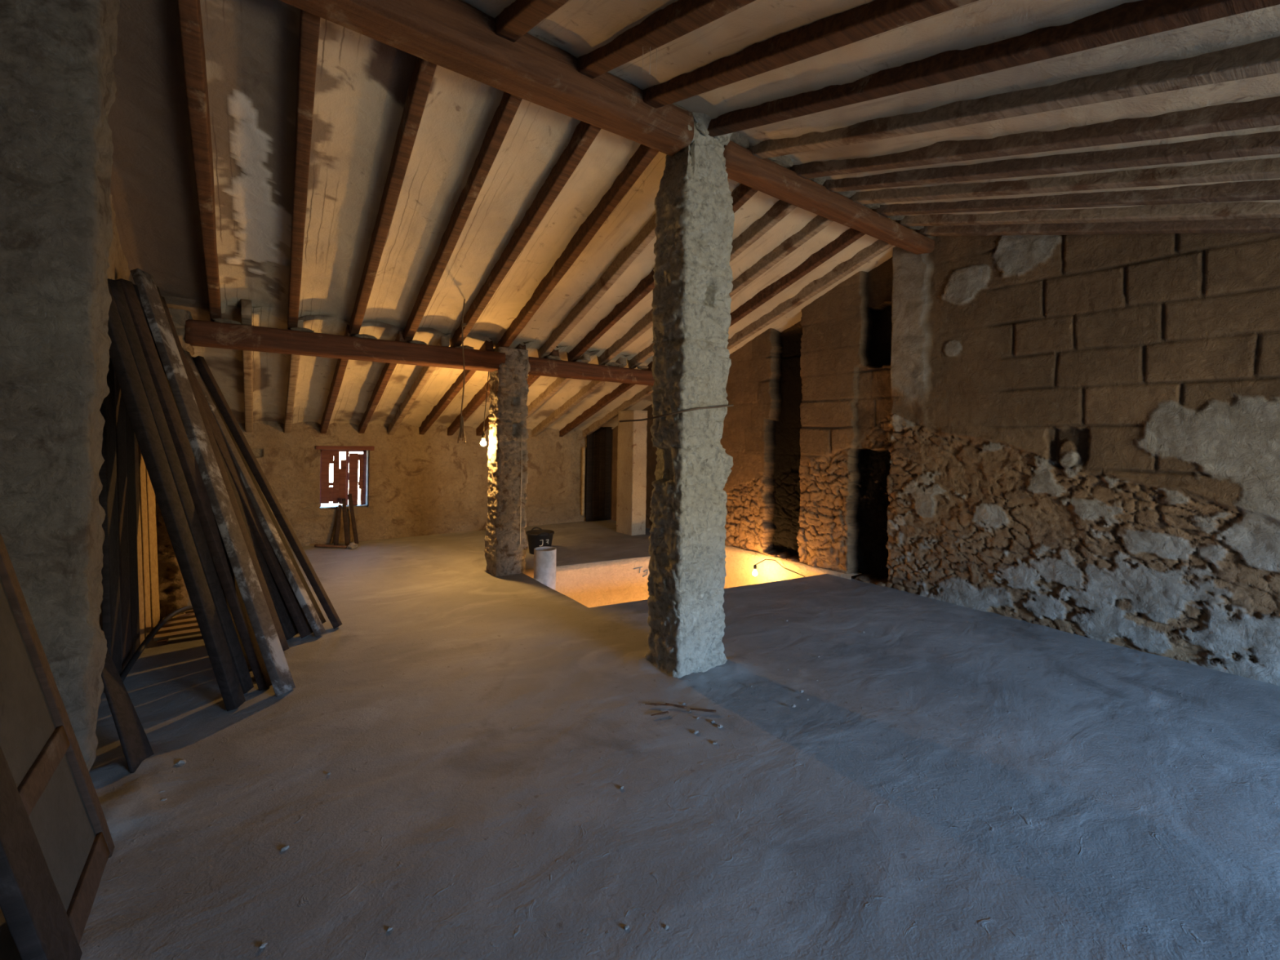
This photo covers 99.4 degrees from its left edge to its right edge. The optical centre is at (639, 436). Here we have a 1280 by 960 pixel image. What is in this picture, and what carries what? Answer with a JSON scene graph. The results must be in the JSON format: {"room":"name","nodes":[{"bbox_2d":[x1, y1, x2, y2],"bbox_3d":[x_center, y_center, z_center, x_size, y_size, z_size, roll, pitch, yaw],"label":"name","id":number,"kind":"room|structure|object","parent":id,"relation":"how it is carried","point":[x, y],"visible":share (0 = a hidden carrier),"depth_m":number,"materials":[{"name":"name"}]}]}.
{"room":"unfinished attic","nodes":[
{"label":"unfinished attic","id":0,"kind":"room"},
{"bbox_2d":[0,0,120,771],"bbox_3d":[-2.363,-0.315,2.027,0.570,3.650,0.370,1,0,-36],"label":"wall partition","id":1,"kind":"structure","parent":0,"point":[58,88],"depth_m":1.99,"materials":[{"name":"paint"}]},
{"bbox_2d":[97,193,132,630],"bbox_3d":[-3.932,-0.317,4.252,0.049,3.600,5.300,1,0,-36],"label":"wall","id":2,"kind":"structure","parent":0,"point":[118,268],"depth_m":3.50,"materials":[{"name":"paint"}]},
{"bbox_2d":[251,448,369,506],"bbox_3d":[-3.134,0.547,8.204,6.900,2.400,0.270,1,0,-36],"label":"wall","id":3,"kind":"structure","parent":0,"point":[367,451],"depth_m":7.57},
{"bbox_2d":[161,295,653,431],"bbox_3d":[-2.260,-0.545,7.082,6.420,1.091,2.950,1,0,-36],"label":"ceiling","id":4,"kind":"structure","parent":0,"point":[270,371],"depth_m":6.34,"materials":[{"name":"paint"}]},
{"bbox_2d":[237,421,586,547],"bbox_3d":[-2.941,0.550,8.089,6.320,1.900,0.184,1,0,-35],"label":"wall","id":5,"kind":"structure","parent":0,"point":[428,483],"depth_m":7.84,"materials":[{"name":"paint"}]},
{"bbox_2d":[315,445,374,450],"bbox_3d":[-3.988,0.157,7.345,0.701,0.064,0.067,1,0,-36],"label":"trim","id":6,"kind":"structure","parent":5,"relation":"attached to","point":[322,447],"depth_m":7.33,"materials":[{"name":"brown wood"}]},
{"bbox_2d":[581,426,613,521],"bbox_3d":[-0.753,0.599,9.568,0.643,1.757,0.072,1,0,-36],"label":"door","id":7,"kind":"structure","parent":5,"relation":"in","point":[598,456],"depth_m":9.55,"materials":[{"name":"brown wood"}]},
{"bbox_2d":[107,0,895,360],"bbox_3d":[-0.545,-1.548,4.651,6.500,1.186,3.220,1,0,-36],"label":"ceiling","id":8,"kind":"structure","parent":0,"point":[251,46],"depth_m":3.60,"materials":[{"name":"paint"}]},
{"bbox_2d":[457,298,466,443],"bbox_3d":[-1.631,-0.608,5.002,0.072,1.341,0.068,1,0,-36],"label":"rope","id":9,"kind":"object","parent":8,"relation":"hanging from","point":[462,422],"visible":1,"depth_m":5.00,"materials":[{"name":"fabric"}]},
{"bbox_2d":[524,555,724,608],"bbox_3d":[-0.178,2.803,6.825,3.099,2.588,0.314,1,0,-29],"label":"wall","id":10,"kind":"structure","parent":0,"point":[597,584],"depth_m":6.50,"materials":[{"name":"paint"}]},
{"bbox_2d":[633,566,648,577],"bbox_3d":[0.012,1.680,6.733,0.206,0.132,0.014,1,0,-29],"label":"chalk mark","id":11,"kind":"object","parent":10,"relation":"attached to","point":[640,567],"visible":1,"depth_m":6.73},
{"bbox_2d":[0,519,1279,959],"bbox_3d":[0.393,1.484,3.317,6.550,0.064,12.100,1,0,-36],"label":"floor","id":12,"kind":"structure","parent":0,"point":[952,781],"depth_m":2.31,"materials":[{"name":"concrete"}]},
{"bbox_2d":[0,532,115,959],"bbox_3d":[-1.854,0.521,1.510,0.508,1.875,0.658,1,0,-36],"label":"framed panel","id":13,"kind":"object","parent":12,"relation":"on","point":[56,843],"visible":1,"depth_m":1.61,"materials":[{"name":"brown wood"}]},
{"bbox_2d":[98,357,122,675],"bbox_3d":[-3.046,0.496,3.112,0.096,1.897,0.160,1,0,-28],"label":"board","id":14,"kind":"object","parent":12,"relation":"on","point":[108,497],"visible":0.68,"depth_m":3.09,"materials":[{"name":"brown wood"}]},
{"bbox_2d":[114,371,132,671],"bbox_3d":[-3.183,0.494,3.322,0.095,1.897,0.160,1,0,-27],"label":"board","id":15,"kind":"object","parent":12,"relation":"on","point":[120,406],"visible":0.61,"depth_m":3.32,"materials":[{"name":"brown wood"}]},
{"bbox_2d":[101,649,154,773],"bbox_3d":[-2.324,1.101,2.422,0.366,0.726,0.136,1,0,13],"label":"board","id":16,"kind":"object","parent":12,"relation":"on","point":[136,748],"visible":0.62,"depth_m":2.39,"materials":[{"name":"brown wood"}]},
{"bbox_2d":[125,406,140,656],"bbox_3d":[-3.311,0.542,3.514,0.096,1.797,0.161,1,0,-27],"label":"board","id":17,"kind":"object","parent":12,"relation":"on","point":[131,464],"visible":0.44,"depth_m":3.52,"materials":[{"name":"brown wood"}]},
{"bbox_2d":[133,431,144,644],"bbox_3d":[-3.453,0.664,3.708,0.094,1.547,0.119,1,0,-27],"label":"board","id":18,"kind":"object","parent":12,"relation":"on","point":[136,451],"visible":0.27,"depth_m":3.73,"materials":[{"name":"brown wood"}]},
{"bbox_2d":[137,444,151,639],"bbox_3d":[-3.546,0.678,3.864,0.094,1.517,0.119,1,0,-27],"label":"board","id":19,"kind":"object","parent":12,"relation":"on","point":[142,475],"visible":0.53,"depth_m":3.86,"materials":[{"name":"brown wood"}]},
{"bbox_2d":[145,466,159,631],"bbox_3d":[-3.647,0.711,4.038,0.095,1.447,0.170,1,0,-27],"label":"board","id":20,"kind":"object","parent":12,"relation":"on","point":[151,505],"visible":0.52,"depth_m":4.03,"materials":[{"name":"brown wood"}]},
{"bbox_2d":[120,605,193,682],"bbox_3d":[-3.233,1.335,3.696,0.032,0.207,1.296,1,0,-22],"label":"hose","id":21,"kind":"object","parent":12,"relation":"on","point":[127,668],"visible":0.79,"depth_m":3.43,"materials":[{"name":"black rubber"}]},
{"bbox_2d":[133,284,186,432],"bbox_3d":[-2.676,0.267,3.271,0.890,2.362,0.084,1,0,-2],"label":"wooden beam","id":22,"kind":"structure","parent":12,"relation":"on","point":[135,287],"depth_m":3.28,"materials":[{"name":"brown wood"}]},
{"bbox_2d":[155,307,195,621],"bbox_3d":[-3.762,0.241,4.242,0.437,2.450,0.411,1,0,-36],"label":"stone pillar","id":23,"kind":"structure","parent":12,"relation":"on","point":[173,593],"depth_m":4.18,"materials":[{"name":"stone"}]},
{"bbox_2d":[185,318,505,371],"bbox_3d":[-2.535,-0.828,5.055,2.601,0.236,0.224,1,0,-36],"label":"purlin","id":24,"kind":"object","parent":23,"relation":"attached to","point":[220,333],"visible":0.98,"depth_m":4.81,"materials":[{"name":"brown wood"}]},
{"bbox_2d":[177,0,222,321],"bbox_3d":[-2.638,-1.506,3.296,0.083,1.200,3.074,1,0,-36],"label":"rafter","id":25,"kind":"object","parent":24,"relation":"on","point":[191,29],"visible":0.93,"depth_m":2.86,"materials":[{"name":"brown wood"}]},
{"bbox_2d":[240,298,253,432],"bbox_3d":[-4.067,-0.576,5.630,0.080,1.132,2.946,1,0,-35],"label":"rafter","id":26,"kind":"object","parent":24,"relation":"on","point":[246,306],"visible":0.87,"depth_m":5.37,"materials":[{"name":"brown wood"}]},
{"bbox_2d":[284,316,303,433],"bbox_3d":[-3.796,-0.548,5.911,0.082,1.087,2.808,1,0,-34],"label":"rafter","id":27,"kind":"object","parent":24,"relation":"on","point":[294,362],"visible":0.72,"depth_m":5.79,"materials":[{"name":"brown wood"}]},
{"bbox_2d":[287,8,320,329],"bbox_3d":[-2.248,-1.499,3.575,0.077,1.205,3.078,1,0,-34],"label":"rafter","id":28,"kind":"object","parent":24,"relation":"on","point":[309,24],"visible":0.93,"depth_m":3.05,"materials":[{"name":"brown wood"}]},
{"bbox_2d":[320,324,350,433],"bbox_3d":[-3.462,-0.544,6.151,0.076,1.086,2.806,1,0,-35],"label":"rafter","id":29,"kind":"object","parent":24,"relation":"on","point":[341,364],"visible":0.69,"depth_m":6.06,"materials":[{"name":"brown wood"}]},
{"bbox_2d":[358,330,407,433],"bbox_3d":[-3.097,-0.537,6.413,0.076,1.084,2.807,1,0,-35],"label":"rafter","id":30,"kind":"object","parent":24,"relation":"on","point":[386,373],"visible":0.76,"depth_m":6.29,"materials":[{"name":"brown wood"}]},
{"bbox_2d":[349,57,436,336],"bbox_3d":[-1.846,-1.493,3.864,0.078,1.204,3.076,1,0,-34],"label":"rafter","id":31,"kind":"object","parent":24,"relation":"on","point":[424,71],"visible":0.8,"depth_m":3.37,"materials":[{"name":"brown wood"}]},
{"bbox_2d":[387,333,449,435],"bbox_3d":[-2.780,-0.530,6.641,0.081,1.088,2.808,1,0,-35],"label":"rafter","id":32,"kind":"object","parent":24,"relation":"on","point":[424,375],"visible":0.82,"depth_m":6.54,"materials":[{"name":"brown wood"}]},
{"bbox_2d":[418,337,493,435],"bbox_3d":[-2.428,-0.526,6.894,0.077,1.082,2.806,1,0,-36],"label":"rafter","id":33,"kind":"object","parent":24,"relation":"on","point":[455,388],"visible":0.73,"depth_m":6.83,"materials":[{"name":"brown wood"}]},
{"bbox_2d":[404,91,522,342],"bbox_3d":[-1.469,-1.486,4.135,0.079,1.201,3.076,1,0,-34],"label":"rafter","id":34,"kind":"object","parent":24,"relation":"on","point":[503,117],"visible":0.74,"depth_m":3.71,"materials":[{"name":"brown wood"}]},
{"bbox_2d":[480,371,488,445],"bbox_3d":[-1.674,-0.314,5.841,0.060,0.830,0.093,1,0,-36],"label":"light bulb","id":35,"kind":"object","parent":24,"relation":"hanging from","point":[483,442],"visible":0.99,"depth_m":5.84,"materials":[{"name":"beige"}]},
{"bbox_2d":[481,433,485,439],"bbox_3d":[-1.689,-0.005,5.855,0.038,0.057,0.038,1,0,-36],"label":"socket","id":36,"kind":"object","parent":35,"relation":"attached to","point":[483,436],"depth_m":5.84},
{"bbox_2d":[449,120,601,346],"bbox_3d":[-1.075,-1.482,4.418,0.083,1.206,3.077,1,0,-35],"label":"rafter","id":37,"kind":"object","parent":24,"relation":"on","point":[584,134],"visible":0.79,"depth_m":3.97,"materials":[{"name":"brown wood"}]},
{"bbox_2d":[495,144,658,347],"bbox_3d":[-0.697,-1.474,4.691,0.079,1.200,3.078,1,0,-34],"label":"rafter","id":38,"kind":"object","parent":24,"relation":"on","point":[644,155],"visible":0.77,"depth_m":4.29,"materials":[{"name":"brown wood"}]},
{"bbox_2d":[107,284,245,711],"bbox_3d":[-2.442,0.342,2.817,0.682,2.223,0.089,1,0,-19],"label":"wooden beam","id":39,"kind":"structure","parent":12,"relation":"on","point":[133,393],"depth_m":2.80,"materials":[{"name":"brown wood"}]},
{"bbox_2d":[153,609,200,646],"bbox_3d":[-3.345,1.416,4.159,0.500,0.055,0.730,1,0,-36],"label":"crate","id":40,"kind":"object","parent":12,"relation":"on","point":[166,630],"visible":0.23,"depth_m":3.94,"materials":[{"name":"brown wood"}]},
{"bbox_2d":[174,759,186,765],"bbox_3d":[-2.043,1.452,2.416,0.039,0.025,0.034,1,0,3],"label":"chip","id":41,"kind":"object","parent":12,"relation":"on","point":[180,762],"visible":1,"depth_m":2.41,"materials":[{"name":"stone"}]},
{"bbox_2d":[107,278,253,693],"bbox_3d":[-2.533,0.309,2.986,0.714,2.283,0.082,1,0,-18],"label":"wooden beam","id":42,"kind":"structure","parent":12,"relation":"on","point":[206,560],"depth_m":2.98,"materials":[{"name":"brown wood"}]},
{"bbox_2d":[156,286,208,438],"bbox_3d":[-2.778,0.215,3.517,1.173,2.472,0.097,1,0,14],"label":"wooden beam","id":43,"kind":"structure","parent":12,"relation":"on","point":[157,288],"depth_m":3.65,"materials":[{"name":"brown wood"}]},
{"bbox_2d":[116,278,271,690],"bbox_3d":[-2.548,0.284,3.111,0.865,2.332,0.075,1,0,-5],"label":"wooden beam","id":44,"kind":"structure","parent":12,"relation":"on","point":[197,490],"depth_m":3.09,"materials":[{"name":"brown wood"}]},
{"bbox_2d":[130,268,295,697],"bbox_3d":[-2.551,0.220,3.225,1.233,2.480,0.124,1,0,14],"label":"wooden beam","id":45,"kind":"structure","parent":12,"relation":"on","point":[252,595],"depth_m":3.19,"materials":[{"name":"brown wood"}]},
{"bbox_2d":[161,296,288,651],"bbox_3d":[-2.917,0.224,3.756,1.151,2.450,0.089,1,0,11],"label":"wooden beam","id":46,"kind":"structure","parent":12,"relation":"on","point":[264,588],"depth_m":3.74,"materials":[{"name":"brown wood"}]},
{"bbox_2d":[209,552,251,671],"bbox_3d":[-2.785,0.295,3.329,0.819,2.300,0.263,1,0,0],"label":"wooden beam","id":47,"kind":"structure","parent":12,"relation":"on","point":[231,615],"depth_m":3.34,"materials":[{"name":"brown wood"}]},
{"bbox_2d":[182,347,313,638],"bbox_3d":[-2.921,0.393,3.970,1.092,2.108,0.105,1,0,3],"label":"wooden beam","id":48,"kind":"structure","parent":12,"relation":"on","point":[301,623],"depth_m":3.94,"materials":[{"name":"brown wood"}]},
{"bbox_2d":[183,350,325,637],"bbox_3d":[-2.893,0.404,4.034,1.224,2.094,0.078,1,0,7],"label":"wooden beam","id":49,"kind":"structure","parent":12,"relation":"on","point":[267,524],"depth_m":4.00,"materials":[{"name":"brown wood"}]},
{"bbox_2d":[216,443,298,639],"bbox_3d":[-2.934,0.373,3.851,0.941,2.147,0.124,1,0,-7],"label":"wooden beam","id":50,"kind":"structure","parent":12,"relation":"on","point":[290,630],"depth_m":3.88,"materials":[{"name":"brown wood"}]},
{"bbox_2d":[191,356,325,623],"bbox_3d":[-2.966,0.417,4.168,1.102,2.057,0.105,1,0,0],"label":"wooden beam","id":51,"kind":"structure","parent":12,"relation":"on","point":[317,610],"depth_m":4.19,"materials":[{"name":"brown wood"}]},
{"bbox_2d":[257,942,267,948],"bbox_3d":[-1.093,1.475,1.572,0.013,0.008,0.020,1,0,24],"label":"chip","id":52,"kind":"object","parent":12,"relation":"on","point":[262,945],"visible":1,"depth_m":1.57,"materials":[{"name":"stone"}]},
{"bbox_2d":[192,355,342,628],"bbox_3d":[-2.856,0.419,4.159,1.200,2.062,0.061,1,0,3],"label":"wooden beam","id":53,"kind":"structure","parent":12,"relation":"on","point":[202,366],"depth_m":4.14,"materials":[{"name":"brown wood"}]},
{"bbox_2d":[280,845,288,851],"bbox_3d":[-1.269,1.470,1.938,0.027,0.010,0.019,1,0,-36],"label":"chip","id":54,"kind":"object","parent":12,"relation":"on","point":[285,847],"visible":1,"depth_m":1.94,"materials":[{"name":"stone"}]},
{"bbox_2d":[314,544,346,548],"bbox_3d":[-3.977,1.410,6.974,0.413,0.038,0.035,1,0,3],"label":"stick","id":55,"kind":"object","parent":12,"relation":"on","point":[315,545],"visible":1,"depth_m":6.96,"materials":[{"name":"brown wood"}]},
{"bbox_2d":[333,504,342,545],"bbox_3d":[-3.992,1.168,7.168,0.055,0.523,0.210,1,0,-16],"label":"wooden stake","id":56,"kind":"object","parent":12,"relation":"on","point":[340,506],"visible":0.94,"depth_m":7.15,"materials":[{"name":"brown wood"}]},
{"bbox_2d":[342,497,349,546],"bbox_3d":[-3.892,1.130,7.171,0.052,0.604,0.301,1,0,-40],"label":"wooden stake","id":57,"kind":"object","parent":12,"relation":"on","point":[344,500],"visible":0.98,"depth_m":7.16,"materials":[{"name":"brown wood"}]},
{"bbox_2d":[347,493,358,543],"bbox_3d":[-3.841,1.100,7.264,0.232,0.661,0.051,1,0,32],"label":"wooden stake","id":58,"kind":"object","parent":12,"relation":"on","point":[349,495],"visible":1,"depth_m":7.25,"materials":[{"name":"brown wood"}]},
{"bbox_2d":[347,542,358,549],"bbox_3d":[-3.681,1.398,6.954,0.126,0.088,0.093,1,0,-36],"label":"stone","id":59,"kind":"object","parent":12,"relation":"on","point":[353,545],"visible":1,"depth_m":6.93,"materials":[{"name":"stone"}]},
{"bbox_2d":[484,346,530,577],"bbox_3d":[-1.442,0.281,5.915,0.416,2.450,0.360,1,0,-36],"label":"stone pillar","id":60,"kind":"structure","parent":12,"relation":"on","point":[504,555],"depth_m":5.79,"materials":[{"name":"stone"}]},
{"bbox_2d":[520,434,522,544],"bbox_3d":[-1.278,0.569,5.828,0.011,1.180,0.013,1,0,-36],"label":"cord","id":61,"kind":"object","parent":60,"relation":"hanging from","point":[522,434],"visible":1,"depth_m":5.82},
{"bbox_2d":[524,355,654,386],"bbox_3d":[-0.112,-0.781,6.797,2.932,0.244,0.218,1,0,-36],"label":"purlin","id":62,"kind":"object","parent":60,"relation":"attached to","point":[553,366],"visible":0.69,"depth_m":6.35,"materials":[{"name":"brown wood"}]},
{"bbox_2d":[447,342,526,435],"bbox_3d":[-2.107,-0.518,7.125,0.082,1.089,2.806,1,0,-36],"label":"rafter","id":63,"kind":"object","parent":62,"relation":"on","point":[479,397],"visible":0.49,"depth_m":7.26,"materials":[{"name":"brown wood"}]},
{"bbox_2d":[475,346,559,435],"bbox_3d":[-1.766,-0.515,7.369,0.076,1.087,2.806,1,0,-35],"label":"rafter","id":64,"kind":"object","parent":62,"relation":"on","point":[531,379],"visible":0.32,"depth_m":6.84,"materials":[{"name":"brown wood"}]},
{"bbox_2d":[526,350,591,418],"bbox_3d":[-1.415,-0.508,7.621,0.080,1.082,2.805,1,0,-34],"label":"rafter","id":65,"kind":"object","parent":62,"relation":"on","point":[559,382],"visible":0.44,"depth_m":7.30,"materials":[{"name":"brown wood"}]},
{"bbox_2d":[531,354,626,436],"bbox_3d":[-1.011,-0.501,7.911,0.079,1.090,2.807,1,0,-35],"label":"rafter","id":66,"kind":"object","parent":62,"relation":"on","point":[593,385],"visible":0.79,"depth_m":7.83,"materials":[{"name":"brown wood"}]},
{"bbox_2d":[537,213,656,358],"bbox_3d":[-0.299,-1.468,4.976,0.082,1.204,3.079,1,0,-33],"label":"rafter","id":67,"kind":"object","parent":62,"relation":"on","point":[624,260],"visible":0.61,"depth_m":5.01,"materials":[{"name":"brown wood"}]},
{"bbox_2d":[559,360,653,436],"bbox_3d":[-0.605,-0.496,8.203,0.074,1.082,2.805,1,0,-35],"label":"rafter","id":68,"kind":"object","parent":62,"relation":"on","point":[624,387],"visible":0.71,"depth_m":8.19,"materials":[{"name":"brown wood"}]},
{"bbox_2d":[582,385,653,437],"bbox_3d":[-0.232,-0.489,8.471,0.078,1.084,2.807,1,0,-35],"label":"rafter","id":69,"kind":"object","parent":62,"relation":"on","point":[646,391],"visible":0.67,"depth_m":8.59,"materials":[{"name":"brown wood"}]},
{"bbox_2d":[566,183,758,361],"bbox_3d":[0.042,-1.462,5.221,0.081,1.202,3.076,1,0,-35],"label":"rafter","id":70,"kind":"object","parent":62,"relation":"on","point":[741,193],"visible":0.49,"depth_m":5.43,"materials":[{"name":"brown wood"}]},
{"bbox_2d":[596,200,796,365],"bbox_3d":[0.398,-1.455,5.477,0.077,1.202,3.076,1,0,-36],"label":"rafter","id":71,"kind":"object","parent":62,"relation":"on","point":[780,209],"visible":0.47,"depth_m":4.76,"materials":[{"name":"brown wood"}]},
{"bbox_2d":[627,214,833,368],"bbox_3d":[0.776,-1.448,5.748,0.077,1.204,3.076,1,0,-36],"label":"rafter","id":72,"kind":"object","parent":62,"relation":"on","point":[817,224],"visible":0.39,"depth_m":5.09,"materials":[{"name":"brown wood"}]},
{"bbox_2d":[729,227,865,326],"bbox_3d":[1.162,-1.440,6.027,0.080,1.203,3.076,1,0,-37],"label":"rafter","id":73,"kind":"object","parent":62,"relation":"on","point":[851,235],"visible":0.38,"depth_m":5.42,"materials":[{"name":"brown wood"}]},
{"bbox_2d":[726,239,893,349],"bbox_3d":[1.545,-1.436,6.301,0.077,1.204,3.076,1,0,-36],"label":"rafter","id":74,"kind":"object","parent":62,"relation":"on","point":[863,256],"visible":0.57,"depth_m":5.82,"materials":[{"name":"brown wood"}]},
{"bbox_2d":[525,527,554,554],"bbox_3d":[-1.276,1.332,6.919,0.356,0.293,0.356,1,0,20],"label":"bucket","id":75,"kind":"object","parent":12,"relation":"on","point":[535,538],"visible":0.83,"depth_m":6.80,"materials":[{"name":"plastic"}]},
{"bbox_2d":[622,924,629,929],"bbox_3d":[-0.041,1.492,1.651,0.018,0.008,0.011,1,0,-36],"label":"chip","id":76,"kind":"object","parent":12,"relation":"on","point":[626,926],"visible":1,"depth_m":1.65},
{"bbox_2d":[616,409,647,535],"bbox_3d":[-0.131,0.563,8.446,0.271,1.930,0.452,1,0,-36],"label":"post","id":77,"kind":"object","parent":12,"relation":"on","point":[631,491],"visible":0.98,"depth_m":8.30,"materials":[{"name":"paint"}]},
{"bbox_2d":[644,703,672,706],"bbox_3d":[0.108,1.483,3.002,0.160,0.009,0.014,1,0,1],"label":"wood splinter","id":78,"kind":"object","parent":12,"relation":"on","point":[655,704],"visible":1,"depth_m":3.00,"materials":[{"name":"wood"}]},
{"bbox_2d":[651,711,669,715],"bbox_3d":[0.106,1.484,2.902,0.100,0.009,0.017,1,0,-22],"label":"wood splinter","id":79,"kind":"object","parent":12,"relation":"on","point":[665,712],"visible":1,"depth_m":2.90,"materials":[{"name":"wood"}]},
{"bbox_2d":[666,702,687,708],"bbox_3d":[0.200,1.485,2.994,0.120,0.009,0.015,1,0,18],"label":"wood splinter","id":80,"kind":"object","parent":12,"relation":"on","point":[673,704],"visible":1,"depth_m":2.99,"materials":[{"name":"wood"}]},
{"bbox_2d":[644,111,734,678],"bbox_3d":[0.352,-0.271,3.563,0.487,3.613,0.459,1,0,-36],"label":"stone pillar","id":81,"kind":"structure","parent":12,"relation":"on","point":[695,216],"depth_m":3.44,"materials":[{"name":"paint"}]},
{"bbox_2d":[279,0,693,155],"bbox_3d":[-0.979,-1.974,2.569,3.255,0.295,0.281,1,0,-36],"label":"ridge beam","id":82,"kind":"structure","parent":81,"relation":"attached to","point":[455,36],"depth_m":2.71,"materials":[{"name":"brown wood"}]},
{"bbox_2d":[494,0,568,42],"bbox_3d":[1.032,-1.181,0.272,0.107,1.850,6.067,1,0,-36],"label":"rafter","id":83,"kind":"object","parent":82,"relation":"attached to","point":[521,16],"visible":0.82,"depth_m":2.42,"materials":[{"name":"brown wood"}]},
{"bbox_2d":[577,0,755,78],"bbox_3d":[1.397,-1.174,0.534,0.114,1.851,6.066,1,0,-36],"label":"rafter","id":84,"kind":"object","parent":82,"relation":"attached to","point":[679,18],"visible":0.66,"depth_m":2.35,"materials":[{"name":"brown wood"}]},
{"bbox_2d":[642,46,657,77],"bbox_3d":[0.043,-1.714,2.466,0.068,0.174,0.008,1,0,16],"label":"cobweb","id":85,"kind":"object","parent":84,"relation":"hanging from","point":[642,46],"visible":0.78,"depth_m":2.46},
{"bbox_2d":[642,0,978,108],"bbox_3d":[1.747,-1.166,0.786,0.109,1.849,6.066,1,0,-36],"label":"rafter","id":86,"kind":"object","parent":82,"relation":"attached to","point":[875,17],"visible":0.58,"depth_m":2.25,"materials":[{"name":"brown wood"}]},
{"bbox_2d":[707,0,1279,137],"bbox_3d":[2.136,-1.161,1.066,0.114,1.853,6.068,1,0,-36],"label":"rafter","id":87,"kind":"object","parent":82,"relation":"attached to","point":[1128,20],"visible":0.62,"depth_m":2.06,"materials":[{"name":"brown wood"}]},
{"bbox_2d":[619,404,733,422],"bbox_3d":[0.250,-0.156,3.603,0.576,0.132,0.544,1,0,-36],"label":"wire","id":88,"kind":"object","parent":81,"relation":"attached to","point":[731,405],"visible":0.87,"depth_m":3.45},
{"bbox_2d":[723,132,934,254],"bbox_3d":[1.630,-1.935,4.422,2.906,0.293,0.252,1,0,-36],"label":"ridge beam","id":89,"kind":"structure","parent":81,"relation":"attached to","point":[771,176],"depth_m":4.16,"materials":[{"name":"brown wood"}]},
{"bbox_2d":[746,36,1279,159],"bbox_3d":[2.509,-1.155,1.333,0.105,1.849,6.066,1,0,-36],"label":"rafter","id":90,"kind":"object","parent":89,"relation":"attached to","point":[1260,58],"visible":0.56,"depth_m":2.29,"materials":[{"name":"brown wood"}]},
{"bbox_2d":[789,96,1279,178],"bbox_3d":[2.900,-1.147,1.613,0.107,1.849,6.066,1,0,-36],"label":"rafter","id":91,"kind":"object","parent":89,"relation":"attached to","point":[1265,112],"visible":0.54,"depth_m":2.64,"materials":[{"name":"brown wood"}]},
{"bbox_2d":[822,130,1279,192],"bbox_3d":[3.191,-1.143,1.823,0.110,1.854,6.066,1,0,-36],"label":"rafter","id":92,"kind":"object","parent":89,"relation":"attached to","point":[1263,143],"visible":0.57,"depth_m":2.91,"materials":[{"name":"brown wood"}]},
{"bbox_2d":[848,157,1279,204],"bbox_3d":[3.485,-1.137,2.034,0.110,1.849,6.066,1,0,-36],"label":"rafter","id":93,"kind":"object","parent":89,"relation":"attached to","point":[1267,168],"visible":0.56,"depth_m":3.15,"materials":[{"name":"brown wood"}]},
{"bbox_2d":[871,179,1279,216],"bbox_3d":[3.792,-1.134,2.255,0.114,1.852,6.066,1,0,-36],"label":"rafter","id":94,"kind":"object","parent":89,"relation":"attached to","point":[1255,190],"visible":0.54,"depth_m":3.37,"materials":[{"name":"brown wood"}]},
{"bbox_2d":[895,201,1279,226],"bbox_3d":[4.102,-1.127,2.477,0.109,1.850,6.067,1,0,-36],"label":"rafter","id":95,"kind":"object","parent":89,"relation":"attached to","point":[1239,210],"visible":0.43,"depth_m":3.66,"materials":[{"name":"brown wood"}]},
{"bbox_2d":[915,217,1279,235],"bbox_3d":[4.393,-1.126,2.688,0.111,1.850,6.067,1,0,-36],"label":"rafter","id":96,"kind":"object","parent":89,"relation":"attached to","point":[1266,224],"visible":0.48,"depth_m":3.94,"materials":[{"name":"brown wood"}]},
{"bbox_2d":[690,708,715,712],"bbox_3d":[0.343,1.488,2.949,0.140,0.009,0.016,1,0,7],"label":"wood splinter","id":97,"kind":"object","parent":12,"relation":"on","point":[697,709],"visible":1,"depth_m":2.95,"materials":[{"name":"wood"}]},
{"bbox_2d":[461,0,1279,231],"bbox_3d":[2.037,-1.161,1.049,6.500,1.837,6.350,1,0,-36],"label":"ceiling","id":98,"kind":"structure","parent":0,"point":[580,28],"depth_m":2.43,"materials":[{"name":"paint"}]},
{"bbox_2d":[609,232,1279,685],"bbox_3d":[2.922,0.880,5.157,0.283,6.540,12.150,1,0,-36],"label":"wall","id":99,"kind":"structure","parent":0,"point":[1077,434],"depth_m":4.48,"materials":[{"name":"stone"}]},
{"bbox_2d":[752,559,804,577],"bbox_3d":[1.672,1.591,6.518,0.615,0.195,0.180,1,0,21],"label":"light bulb","id":100,"kind":"object","parent":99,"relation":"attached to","point":[754,572],"visible":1,"depth_m":6.55,"materials":[{"name":"beige"}]},
{"bbox_3d":[-1.002,2.793,5.305,0.215,2.580,1.750,1,0,-36],"label":"wall","id":101,"kind":"structure","parent":0,"visible":0},
{"bbox_2d":[533,546,556,590],"bbox_3d":[-1.007,1.633,5.724,0.232,0.900,0.232,1,0,-36],"label":"drain pipe","id":102,"kind":"object","parent":101,"relation":"attached to","point":[544,557],"visible":0.34,"depth_m":5.63,"materials":[{"name":"white plastic"}]},
{"bbox_3d":[-4.122,1.353,7.503,0.600,0.755,0.270,1,0,-36],"label":"wall","id":103,"kind":"structure","parent":0,"visible":0},
{"bbox_2d":[320,449,367,509],"bbox_3d":[-4.100,0.576,7.491,0.580,0.810,0.200,1,0,-36],"label":"window","id":104,"kind":"structure","parent":103,"relation":"in","point":[345,478],"depth_m":7.48,"materials":[{"name":"brown wood"}]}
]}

